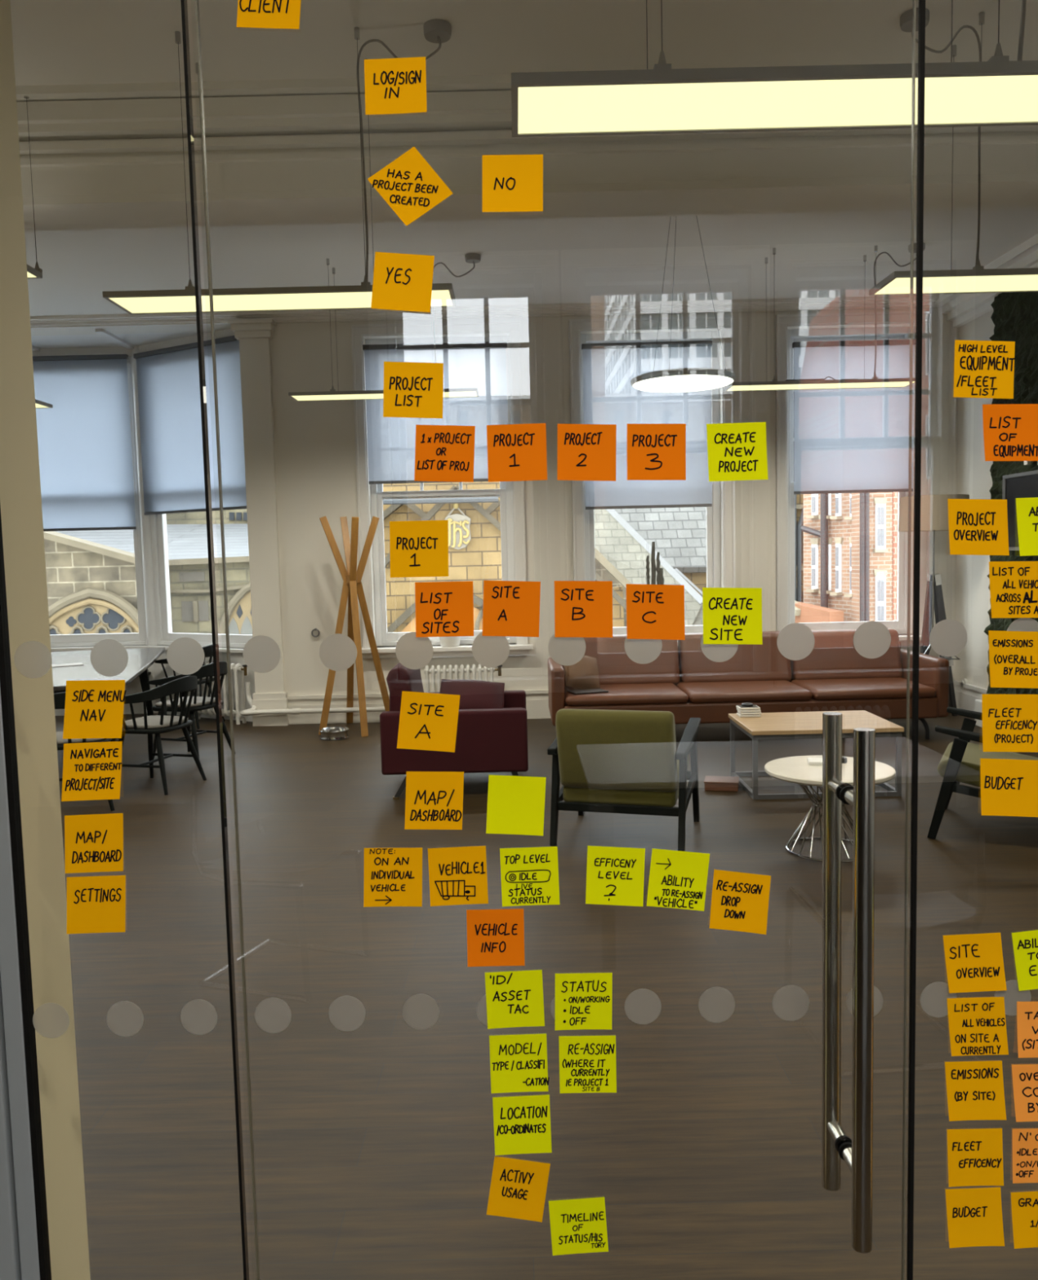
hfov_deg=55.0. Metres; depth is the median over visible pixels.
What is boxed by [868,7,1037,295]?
panel light
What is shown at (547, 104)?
diffuser
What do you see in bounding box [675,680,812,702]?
seat cushion
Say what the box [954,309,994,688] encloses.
wall
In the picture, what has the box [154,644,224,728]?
spindle chair
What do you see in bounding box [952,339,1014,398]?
sticky note
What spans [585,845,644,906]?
sticky note
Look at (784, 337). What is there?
window
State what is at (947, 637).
window
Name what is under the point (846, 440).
roller blind
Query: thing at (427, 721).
sticky note
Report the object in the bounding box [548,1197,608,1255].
sticky note
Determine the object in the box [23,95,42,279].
panel light
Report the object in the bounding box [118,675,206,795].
spindle chair
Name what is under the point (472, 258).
panel light
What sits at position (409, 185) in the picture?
sticky note
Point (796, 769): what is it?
round table
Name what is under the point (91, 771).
sticky note
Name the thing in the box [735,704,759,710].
coaster
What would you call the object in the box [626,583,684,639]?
sticky note
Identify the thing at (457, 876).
sticky note
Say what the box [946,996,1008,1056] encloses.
sticky note
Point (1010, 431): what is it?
sticky note
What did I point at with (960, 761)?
lounge chair
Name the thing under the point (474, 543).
window
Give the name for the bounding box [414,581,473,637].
sticky note
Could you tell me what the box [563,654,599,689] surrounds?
cushion
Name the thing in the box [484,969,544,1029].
sticky note
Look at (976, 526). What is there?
sticky note
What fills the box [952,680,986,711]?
baseboard
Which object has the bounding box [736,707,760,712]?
coaster
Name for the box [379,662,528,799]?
armchair
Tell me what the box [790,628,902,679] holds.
cushion
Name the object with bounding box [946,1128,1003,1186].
sticky note
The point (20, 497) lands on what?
wall
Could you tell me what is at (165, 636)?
window
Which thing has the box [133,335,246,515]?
roller blind
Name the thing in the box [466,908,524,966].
sticky note
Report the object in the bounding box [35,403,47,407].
diffuser
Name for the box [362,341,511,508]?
roller blind
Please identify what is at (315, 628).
ring
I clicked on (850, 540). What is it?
building
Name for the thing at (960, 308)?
crown molding
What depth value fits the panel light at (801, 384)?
7.97 m
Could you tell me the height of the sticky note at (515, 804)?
0.082 m
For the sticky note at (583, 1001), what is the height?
0.078 m
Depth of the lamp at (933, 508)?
9.22 m
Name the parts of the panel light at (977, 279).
panel frame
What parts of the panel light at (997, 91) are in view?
panel frame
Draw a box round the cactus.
[645,542,664,584]
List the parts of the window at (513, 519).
sash, sash, sill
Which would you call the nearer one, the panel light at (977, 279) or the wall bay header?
the panel light at (977, 279)
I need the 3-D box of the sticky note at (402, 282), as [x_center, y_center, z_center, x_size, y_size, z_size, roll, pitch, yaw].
[-0.147,-0.453,1.263,0.082,0.078,0.004,-1,5,0]
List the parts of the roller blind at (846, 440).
pull chain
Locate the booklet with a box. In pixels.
[51,662,84,667]
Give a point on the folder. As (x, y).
(595, 690)
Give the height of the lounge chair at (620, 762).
0.769 m
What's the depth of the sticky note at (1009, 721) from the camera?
1.31 m
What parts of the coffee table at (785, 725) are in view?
leg, leg, leg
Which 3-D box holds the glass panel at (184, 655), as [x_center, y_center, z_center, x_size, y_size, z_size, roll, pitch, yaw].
[-0.626,-0.477,1.266,0.436,3.970,0.030,-1,5,0]
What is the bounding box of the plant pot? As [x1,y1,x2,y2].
[439,636,460,646]
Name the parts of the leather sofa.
armrest, frame, leg, armrest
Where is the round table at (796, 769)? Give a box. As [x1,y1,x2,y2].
[764,755,895,862]
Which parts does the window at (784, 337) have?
sash, sash, sill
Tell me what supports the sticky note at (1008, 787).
attached to the window at (947, 637)
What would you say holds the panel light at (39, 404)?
hanging from the ceiling at (818, 255)
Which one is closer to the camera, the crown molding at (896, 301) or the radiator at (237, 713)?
the crown molding at (896, 301)
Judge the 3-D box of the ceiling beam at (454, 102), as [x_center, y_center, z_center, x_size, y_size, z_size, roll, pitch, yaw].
[-1.512,-2.607,5.028,11.500,0.310,0.200,-1,5,0]
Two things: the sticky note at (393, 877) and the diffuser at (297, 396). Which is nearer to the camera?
the sticky note at (393, 877)
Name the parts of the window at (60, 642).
sash, sill, sash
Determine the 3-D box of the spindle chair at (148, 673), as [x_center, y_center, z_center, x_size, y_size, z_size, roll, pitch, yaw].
[-4.240,0.395,10.867,0.620,0.813,0.544,-2,5,-10]
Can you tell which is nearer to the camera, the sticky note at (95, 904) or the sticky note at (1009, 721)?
the sticky note at (1009, 721)
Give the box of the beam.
[18,128,1037,231]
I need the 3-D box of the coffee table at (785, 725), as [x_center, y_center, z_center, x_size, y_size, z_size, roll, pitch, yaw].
[1.987,0.767,6.779,0.976,0.450,0.727,-1,5,0]
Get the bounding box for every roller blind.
[32,354,138,559]
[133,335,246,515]
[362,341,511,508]
[581,340,713,542]
[791,338,915,494]
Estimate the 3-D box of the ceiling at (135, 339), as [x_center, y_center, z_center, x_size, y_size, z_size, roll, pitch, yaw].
[-4.942,-3.143,10.365,5.266,0.230,1.400,-1,5,0]
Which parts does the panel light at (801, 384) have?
panel frame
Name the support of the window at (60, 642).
in the wall at (157, 671)
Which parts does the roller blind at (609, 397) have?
pull chain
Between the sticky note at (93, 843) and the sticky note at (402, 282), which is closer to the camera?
the sticky note at (402, 282)
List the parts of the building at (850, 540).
pane, pane, pane, pane, pane, pane, pane, pane, pane, pane, pane, pane, pane, pane, pane, pane, pane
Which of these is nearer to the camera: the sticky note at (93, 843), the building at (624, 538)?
the sticky note at (93, 843)
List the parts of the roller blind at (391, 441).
pull chain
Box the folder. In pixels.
[566,688,608,694]
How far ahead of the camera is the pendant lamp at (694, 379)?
5.77 m
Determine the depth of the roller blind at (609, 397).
9.55 m
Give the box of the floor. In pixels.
[54,712,1037,1279]
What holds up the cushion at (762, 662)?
on the leather sofa
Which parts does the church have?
leaded glass, lancet moulding, leaded glass, lancet moulding, leaded glass, leaded glass, foil moulding, hood mould, moulding, leaded glass, lancet moulding, foil moulding, leaded glass, lancet moulding, leaded glass, blind panel, blind panel, leaded glass, hood mould, leaded glass, leaded glass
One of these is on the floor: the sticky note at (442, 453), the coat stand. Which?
the coat stand
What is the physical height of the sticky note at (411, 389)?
0.074 m
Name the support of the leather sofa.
on the floor
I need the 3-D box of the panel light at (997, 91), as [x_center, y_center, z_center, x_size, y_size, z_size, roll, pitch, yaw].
[0.727,-1.969,2.435,1.520,1.256,0.342,-1,5,0]
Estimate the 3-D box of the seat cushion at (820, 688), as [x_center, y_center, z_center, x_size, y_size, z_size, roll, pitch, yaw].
[2.938,0.416,8.590,1.016,0.087,0.780,-1,5,0]
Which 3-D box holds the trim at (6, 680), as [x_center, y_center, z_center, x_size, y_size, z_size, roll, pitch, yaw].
[-0.687,-0.476,1.268,0.008,3.970,0.016,-1,5,0]
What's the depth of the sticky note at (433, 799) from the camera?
1.32 m
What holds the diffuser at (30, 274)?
attached to the panel light at (32, 273)
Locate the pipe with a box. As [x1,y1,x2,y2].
[242,681,385,715]
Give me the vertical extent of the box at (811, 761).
0.022 m
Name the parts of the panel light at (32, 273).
panel frame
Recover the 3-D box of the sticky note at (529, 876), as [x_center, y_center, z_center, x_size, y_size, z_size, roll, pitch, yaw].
[0.014,0.315,1.327,0.077,0.078,0.004,-2,5,0]
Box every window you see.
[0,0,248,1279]
[49,356,148,651]
[148,513,252,653]
[351,320,533,658]
[382,481,502,632]
[568,315,734,640]
[775,311,932,645]
[906,0,1037,1279]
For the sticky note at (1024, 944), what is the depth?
1.34 m
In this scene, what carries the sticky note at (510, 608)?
attached to the door
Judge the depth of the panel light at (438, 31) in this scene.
4.59 m
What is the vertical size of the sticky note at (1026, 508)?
0.075 m
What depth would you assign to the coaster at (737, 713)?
6.95 m
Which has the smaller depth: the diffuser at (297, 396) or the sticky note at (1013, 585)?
the sticky note at (1013, 585)
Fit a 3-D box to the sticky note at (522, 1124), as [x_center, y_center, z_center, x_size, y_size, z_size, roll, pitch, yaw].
[0.004,0.660,1.356,0.078,0.080,0.004,-3,5,0]
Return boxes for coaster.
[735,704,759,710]
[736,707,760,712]
[736,712,760,717]
[737,710,761,715]
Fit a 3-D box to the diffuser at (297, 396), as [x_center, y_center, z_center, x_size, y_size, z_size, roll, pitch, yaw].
[-1.079,-1.975,8.057,1.467,0.007,0.258,-1,5,0]
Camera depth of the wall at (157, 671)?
10.49 m
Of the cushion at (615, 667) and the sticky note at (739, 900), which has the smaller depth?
the sticky note at (739, 900)
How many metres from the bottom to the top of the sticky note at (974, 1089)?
0.081 m
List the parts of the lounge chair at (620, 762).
armrest, leg, rail, leg, backrest, rail, seat, leg, armrest, rail, rail, leg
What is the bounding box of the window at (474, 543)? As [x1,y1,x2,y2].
[382,481,502,632]
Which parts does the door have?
handle, handle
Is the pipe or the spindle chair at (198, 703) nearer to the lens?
the spindle chair at (198, 703)
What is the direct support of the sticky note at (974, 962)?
attached to the window at (947, 637)
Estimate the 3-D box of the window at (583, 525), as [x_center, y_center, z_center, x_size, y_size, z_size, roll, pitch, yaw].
[1.302,-1.494,9.777,1.675,3.210,0.390,-1,5,0]
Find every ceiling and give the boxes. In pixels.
[9,0,1037,315]
[31,328,211,351]
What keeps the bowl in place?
on the floor
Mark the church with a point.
(91, 581)
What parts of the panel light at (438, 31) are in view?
panel frame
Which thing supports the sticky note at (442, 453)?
attached to the door
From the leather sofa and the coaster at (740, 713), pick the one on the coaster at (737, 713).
the coaster at (740, 713)
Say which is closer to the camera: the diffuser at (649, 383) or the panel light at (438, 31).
the panel light at (438, 31)
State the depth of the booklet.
8.71 m
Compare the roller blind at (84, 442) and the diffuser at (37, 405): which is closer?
the diffuser at (37, 405)
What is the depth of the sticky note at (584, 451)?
1.28 m
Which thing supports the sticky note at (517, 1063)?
attached to the door
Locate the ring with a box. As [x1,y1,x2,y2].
[311,627,319,637]
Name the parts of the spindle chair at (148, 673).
leg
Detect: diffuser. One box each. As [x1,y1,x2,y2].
[26,271,35,277]
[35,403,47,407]
[109,289,452,312]
[292,391,476,400]
[517,75,1037,133]
[632,374,733,392]
[726,381,914,391]
[875,274,1037,293]
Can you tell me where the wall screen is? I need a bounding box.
[1001,470,1037,551]
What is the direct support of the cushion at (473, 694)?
on the armchair at (487, 740)
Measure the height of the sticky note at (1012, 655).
0.078 m
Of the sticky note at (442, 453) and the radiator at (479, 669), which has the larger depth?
the radiator at (479, 669)
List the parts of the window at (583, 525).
sash, frame, sash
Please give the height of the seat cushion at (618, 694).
0.087 m
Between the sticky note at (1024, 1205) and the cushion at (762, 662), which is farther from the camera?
the cushion at (762, 662)
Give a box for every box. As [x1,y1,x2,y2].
[703,775,738,791]
[806,757,822,765]
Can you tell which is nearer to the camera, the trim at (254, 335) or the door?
the door
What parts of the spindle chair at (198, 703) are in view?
leg, seat, leg, rail, leg, leg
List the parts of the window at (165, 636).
sill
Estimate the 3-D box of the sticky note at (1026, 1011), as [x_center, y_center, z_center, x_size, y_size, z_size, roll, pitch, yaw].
[0.711,0.526,1.345,0.080,0.076,0.006,0,5,0]
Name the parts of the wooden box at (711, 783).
lid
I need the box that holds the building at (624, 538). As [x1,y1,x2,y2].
[593,506,706,626]
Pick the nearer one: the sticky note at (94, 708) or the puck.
the sticky note at (94, 708)
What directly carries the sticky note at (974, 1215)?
attached to the window at (947, 637)
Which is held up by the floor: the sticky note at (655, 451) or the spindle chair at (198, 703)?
the spindle chair at (198, 703)
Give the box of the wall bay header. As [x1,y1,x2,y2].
[31,324,231,335]
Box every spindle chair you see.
[53,692,115,811]
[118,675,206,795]
[138,669,151,692]
[147,661,235,759]
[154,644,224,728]
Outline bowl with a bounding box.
[319,726,348,740]
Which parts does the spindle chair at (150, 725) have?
leg, leg, seat, rail, leg, leg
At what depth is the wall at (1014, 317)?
8.33 m
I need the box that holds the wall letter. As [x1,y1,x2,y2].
[1023,460,1030,465]
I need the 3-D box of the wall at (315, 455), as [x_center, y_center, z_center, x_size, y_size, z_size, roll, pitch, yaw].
[0.979,-1.236,9.903,7.184,3.970,0.340,-1,5,0]
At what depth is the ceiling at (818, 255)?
4.91 m
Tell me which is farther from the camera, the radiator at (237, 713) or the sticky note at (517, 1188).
the radiator at (237, 713)
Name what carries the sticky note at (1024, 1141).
attached to the window at (947, 637)
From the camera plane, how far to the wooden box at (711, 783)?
6.71 m
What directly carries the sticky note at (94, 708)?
attached to the glass panel at (184, 655)
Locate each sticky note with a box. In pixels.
[61,741,122,801]
[62,680,125,738]
[64,813,123,873]
[66,875,125,933]
[236,0,300,29]
[363,847,422,906]
[364,56,426,115]
[367,146,453,226]
[370,251,434,312]
[382,361,443,418]
[389,520,448,577]
[396,691,459,752]
[404,771,463,830]
[413,424,475,482]
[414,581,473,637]
[427,845,488,906]
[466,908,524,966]
[481,154,542,212]
[482,580,540,636]
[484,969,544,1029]
[485,774,546,835]
[486,422,546,481]
[486,1155,550,1222]
[488,1033,549,1093]
[492,1094,551,1155]
[499,846,559,906]
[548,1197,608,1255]
[554,580,612,637]
[554,973,612,1030]
[556,423,616,480]
[558,1035,616,1093]
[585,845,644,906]
[626,423,685,479]
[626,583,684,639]
[646,848,709,911]
[702,587,762,644]
[706,422,768,481]
[709,869,770,934]
[942,933,1006,993]
[944,1060,1005,1121]
[945,1187,1004,1248]
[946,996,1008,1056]
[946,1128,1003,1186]
[947,498,1008,555]
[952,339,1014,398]
[979,758,1037,817]
[982,404,1037,461]
[982,693,1037,751]
[988,560,1037,617]
[988,630,1037,688]
[1010,1191,1037,1248]
[1011,929,1037,991]
[1011,1064,1037,1122]
[1011,1128,1037,1183]
[1015,497,1037,555]
[1016,1001,1037,1057]
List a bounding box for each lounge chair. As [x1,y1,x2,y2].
[546,708,700,851]
[927,706,1037,839]
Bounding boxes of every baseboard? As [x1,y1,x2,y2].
[287,689,551,724]
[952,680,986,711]
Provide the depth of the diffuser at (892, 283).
4.69 m
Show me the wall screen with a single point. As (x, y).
(1024, 484)
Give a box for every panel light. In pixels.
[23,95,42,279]
[35,399,53,408]
[102,18,456,314]
[288,253,480,401]
[511,0,1037,137]
[723,242,924,391]
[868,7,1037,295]
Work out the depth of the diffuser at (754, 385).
8.02 m
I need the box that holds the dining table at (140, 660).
[51,647,164,742]
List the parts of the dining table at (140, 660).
leg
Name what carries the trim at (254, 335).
attached to the wall at (315, 455)
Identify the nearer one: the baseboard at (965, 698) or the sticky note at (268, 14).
the sticky note at (268, 14)
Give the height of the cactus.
0.975 m
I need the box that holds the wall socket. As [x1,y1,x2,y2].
[960,678,968,688]
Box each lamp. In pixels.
[630,217,735,392]
[897,493,968,715]
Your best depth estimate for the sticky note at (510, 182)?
1.25 m
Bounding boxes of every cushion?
[439,679,504,709]
[561,634,679,685]
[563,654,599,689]
[564,683,688,706]
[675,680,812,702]
[677,631,791,682]
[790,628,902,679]
[790,677,936,700]
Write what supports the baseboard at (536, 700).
attached to the wall at (315, 455)
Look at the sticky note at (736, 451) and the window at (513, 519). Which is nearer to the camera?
the sticky note at (736, 451)
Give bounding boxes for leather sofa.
[547,628,948,739]
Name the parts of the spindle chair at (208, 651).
seat, rail, leg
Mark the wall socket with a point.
(963, 680)
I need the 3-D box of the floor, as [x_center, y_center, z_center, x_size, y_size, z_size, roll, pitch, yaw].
[-1.416,1.449,3.781,12.100,0.250,15.900,-1,5,0]
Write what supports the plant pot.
on the window at (513, 519)
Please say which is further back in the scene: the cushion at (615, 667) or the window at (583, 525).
the window at (583, 525)
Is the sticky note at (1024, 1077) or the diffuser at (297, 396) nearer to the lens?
the sticky note at (1024, 1077)
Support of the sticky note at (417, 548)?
attached to the door
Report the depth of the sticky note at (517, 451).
1.28 m
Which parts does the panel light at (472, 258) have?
panel frame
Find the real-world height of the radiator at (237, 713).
0.609 m
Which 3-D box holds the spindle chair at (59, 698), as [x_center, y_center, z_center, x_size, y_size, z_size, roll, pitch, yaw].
[-2.966,0.718,6.630,0.620,0.813,0.544,-3,5,-20]
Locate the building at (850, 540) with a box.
[794,492,897,622]
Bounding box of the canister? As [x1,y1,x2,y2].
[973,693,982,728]
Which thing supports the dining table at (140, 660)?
on the floor
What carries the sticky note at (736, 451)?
attached to the door
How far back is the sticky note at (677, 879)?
1.33 m
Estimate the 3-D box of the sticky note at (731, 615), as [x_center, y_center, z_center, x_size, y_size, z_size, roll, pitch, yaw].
[0.278,-0.031,1.299,0.079,0.074,0.004,0,5,0]
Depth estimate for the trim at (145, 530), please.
10.65 m
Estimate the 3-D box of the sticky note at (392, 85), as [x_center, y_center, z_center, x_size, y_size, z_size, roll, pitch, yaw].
[-0.154,-0.691,1.244,0.078,0.067,0.003,-3,5,0]
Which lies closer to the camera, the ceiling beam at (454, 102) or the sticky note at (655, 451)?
the sticky note at (655, 451)
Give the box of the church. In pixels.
[43,508,252,635]
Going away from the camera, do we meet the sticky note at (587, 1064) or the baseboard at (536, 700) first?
the sticky note at (587, 1064)
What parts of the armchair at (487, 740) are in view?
leg, backrest, panel, panel, leg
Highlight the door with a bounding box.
[195,0,915,1279]
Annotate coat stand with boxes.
[318,515,389,737]
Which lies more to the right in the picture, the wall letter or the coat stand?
the wall letter
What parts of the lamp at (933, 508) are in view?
leg, stem, lamp shade, leg, leg, leg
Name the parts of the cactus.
arm, stem, arm, arm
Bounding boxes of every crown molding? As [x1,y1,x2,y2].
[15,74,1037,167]
[30,294,942,328]
[933,233,1037,327]
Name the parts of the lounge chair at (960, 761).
leg, leg, armrest, rail, armrest, seat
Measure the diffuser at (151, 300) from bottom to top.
0.007 m
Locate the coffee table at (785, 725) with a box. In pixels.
[728,710,903,799]
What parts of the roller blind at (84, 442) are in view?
pull chain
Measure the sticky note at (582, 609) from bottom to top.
0.073 m
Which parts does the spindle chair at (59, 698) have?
rail, seat, leg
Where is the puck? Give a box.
[740,702,752,706]
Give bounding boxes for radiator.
[188,662,247,724]
[423,664,502,692]
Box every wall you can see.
[0,0,90,1279]
[31,328,255,721]
[270,306,959,695]
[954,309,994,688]
[983,291,1037,694]
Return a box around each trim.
[0,505,51,1279]
[131,346,157,645]
[227,318,288,726]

